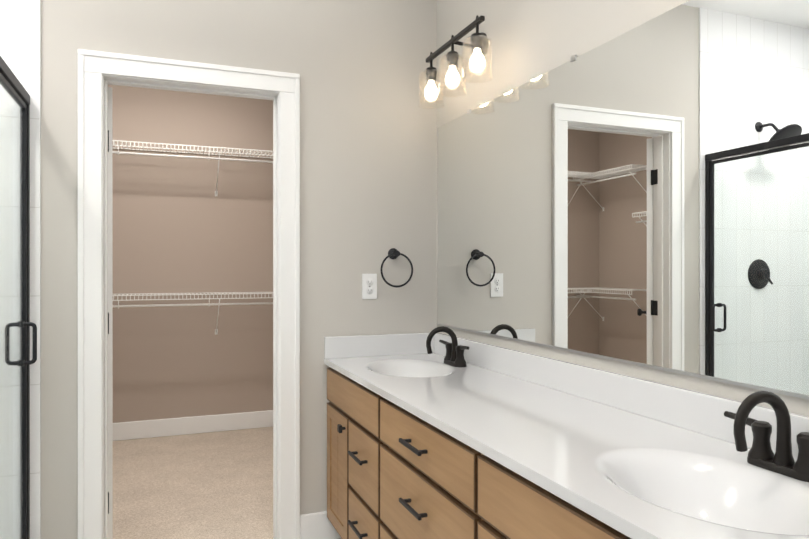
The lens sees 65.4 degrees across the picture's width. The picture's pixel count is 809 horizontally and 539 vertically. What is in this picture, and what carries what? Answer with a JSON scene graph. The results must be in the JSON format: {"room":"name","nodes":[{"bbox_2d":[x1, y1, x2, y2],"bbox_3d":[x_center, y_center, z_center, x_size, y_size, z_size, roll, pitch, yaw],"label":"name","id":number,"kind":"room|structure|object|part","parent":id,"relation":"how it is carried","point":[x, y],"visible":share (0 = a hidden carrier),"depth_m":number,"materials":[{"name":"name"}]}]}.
{"room":"bathroom","nodes":[
{"label":"bathroom","id":0,"kind":"room"},
{"bbox_2d":[108,84,272,422],"bbox_3d":[-1.955,-0.152,4.706,2.700,2.800,0.120,0,0,-21],"label":"wall","id":1,"kind":"structure","parent":0,"point":[179,226],"depth_m":4.77,"materials":[{"name":"paint"}]},
{"bbox_2d":[112,140,272,334],"bbox_3d":[-1.735,-0.193,4.563,2.390,1.383,0.305,0,0,-21],"label":"closet shelf","id":2,"kind":"object","parent":1,"relation":"attached to","point":[216,194],"visible":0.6,"depth_m":4.56,"materials":[{"name":"white metal"}]},
{"bbox_2d":[113,410,272,440],"bbox_3d":[-1.931,1.179,4.645,2.700,0.131,0.015,0,0,-21],"label":"baseboard","id":3,"kind":"structure","parent":1,"relation":"attached to","point":[257,419],"depth_m":4.76,"materials":[{"name":"white wood"}]},
{"bbox_2d":[113,427,272,538],"bbox_3d":[-1.556,1.277,3.688,2.940,0.064,2.310,0,0,-21],"label":"floor","id":4,"kind":"structure","parent":0,"point":[213,485],"depth_m":3.62,"materials":[{"name":"beige carpet"}]},
{"bbox_2d":[41,0,436,538],"bbox_3d":[-1.139,-0.150,2.674,2.740,2.800,0.120,0,0,-21],"label":"wall","id":5,"kind":"structure","parent":0,"point":[368,163],"depth_m":2.90,"materials":[{"name":"paint"}]},
{"bbox_2d":[0,0,40,538],"bbox_3d":[-1.913,-0.150,2.300,1.025,2.800,0.012,0,0,-21],"label":"wall tile","id":6,"kind":"structure","parent":5,"relation":"attached to","point":[20,37],"depth_m":2.46,"materials":[{"name":"white tile"}]},
{"bbox_2d":[108,130,108,513],"bbox_3d":[-1.266,0.225,2.683,0.013,1.640,0.049,0,0,-21],"label":"hinges on the door trim","id":7,"kind":"object","parent":5,"relation":"attached to","point":[108,322],"visible":0.23,"depth_m":2.70,"materials":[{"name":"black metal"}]},
{"bbox_2d":[108,87,112,538],"bbox_3d":[-1.587,0.226,2.864,0.704,2.024,0.035,0,0,26],"label":"closet door","id":8,"kind":"structure","parent":5,"relation":"in","point":[110,358],"depth_m":2.72,"materials":[{"name":"white wood"}]},
{"bbox_2d":[78,49,299,538],"bbox_3d":[-0.920,0.183,2.762,0.896,2.133,0.172,0,0,-21],"label":"door frame","id":9,"kind":"structure","parent":5,"relation":"attached to","point":[99,72],"depth_m":2.64,"materials":[{"name":"white wood"}]},
{"bbox_2d":[300,511,334,534],"bbox_3d":[-0.242,1.180,3.103,0.617,0.131,0.015,0,0,-21],"label":"baseboard","id":10,"kind":"structure","parent":5,"relation":"attached to","point":[317,525],"depth_m":2.88,"materials":[{"name":"white wood"}]},
{"bbox_2d":[362,274,376,298],"bbox_3d":[-0.165,0.080,2.986,0.072,0.120,0.009,0,0,-21],"label":"electrical outlet","id":11,"kind":"object","parent":5,"relation":"attached to","point":[369,286],"visible":1,"depth_m":2.98,"materials":[{"name":"white plastic"}]},
{"bbox_2d":[381,248,412,287],"bbox_3d":[-0.044,-0.009,3.005,0.166,0.188,0.062,0,0,-21],"label":"towel ring","id":12,"kind":"object","parent":5,"relation":"attached to","point":[393,253],"visible":1,"depth_m":2.99,"materials":[{"name":"black metal"}]},
{"bbox_2d":[437,0,808,416],"bbox_3d":[0.918,-0.149,1.342,0.120,2.800,4.100,0,0,-21],"label":"wall","id":13,"kind":"structure","parent":0,"point":[532,39],"depth_m":2.29,"materials":[{"name":"paint"}]},
{"bbox_2d":[418,15,492,108],"bbox_3d":[0.236,-0.872,2.653,0.194,0.270,0.559,0,0,-21],"label":"sconce","id":14,"kind":"object","parent":13,"relation":"attached to","point":[478,45],"visible":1,"depth_m":2.62,"materials":[{"name":"black metal"}]},
{"bbox_2d":[437,55,808,399],"bbox_3d":[0.579,-0.216,2.031,0.010,0.978,2.280,0,0,-21],"label":"channel","id":15,"kind":"object","parent":13,"relation":"attached to","point":[573,58],"visible":0.96,"depth_m":1.74,"materials":[{"name":"metal"}]},
{"bbox_2d":[438,0,808,394],"bbox_3d":[0.580,-0.215,2.031,0.006,0.960,2.280,0,0,-21],"label":"mirror","id":16,"kind":"object","parent":13,"relation":"attached to","point":[640,194],"visible":1,"depth_m":1.74,"materials":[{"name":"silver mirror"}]},
{"bbox_3d":[-0.392,1.281,0.766,2.980,0.060,3.980,0,0,-21],"label":"floor","id":17,"kind":"structure","parent":0,"visible":0},
{"bbox_2d":[0,56,36,538],"bbox_3d":[-1.567,0.169,1.437,1.014,2.161,1.848,0,0,-21],"label":"shower enclosure","id":18,"kind":"object","parent":17,"relation":"on","point":[13,87],"visible":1,"depth_m":2.39,"materials":[{"name":"glass"}]},
{"bbox_3d":[-1.578,0.248,1.432,0.940,1.778,1.753,0,0,-21],"label":"glass","id":19,"kind":"part","parent":18,"relation":"part of","materials":[{"name":"clear glass"}]},
{"bbox_3d":[-1.447,0.280,2.380,0.104,0.170,0.024,0,0,-21],"label":"door handle","id":20,"kind":"part","parent":18,"relation":"part of","materials":[{"name":"black metal"}]},
{"bbox_2d":[324,326,808,538],"bbox_3d":[0.315,0.746,1.896,0.596,1.006,2.384,0,0,-21],"label":"bathroom vanity","id":21,"kind":"object","parent":17,"relation":"on","point":[434,434],"visible":1,"depth_m":1.62,"materials":[{"name":"brown wood"}]}
]}

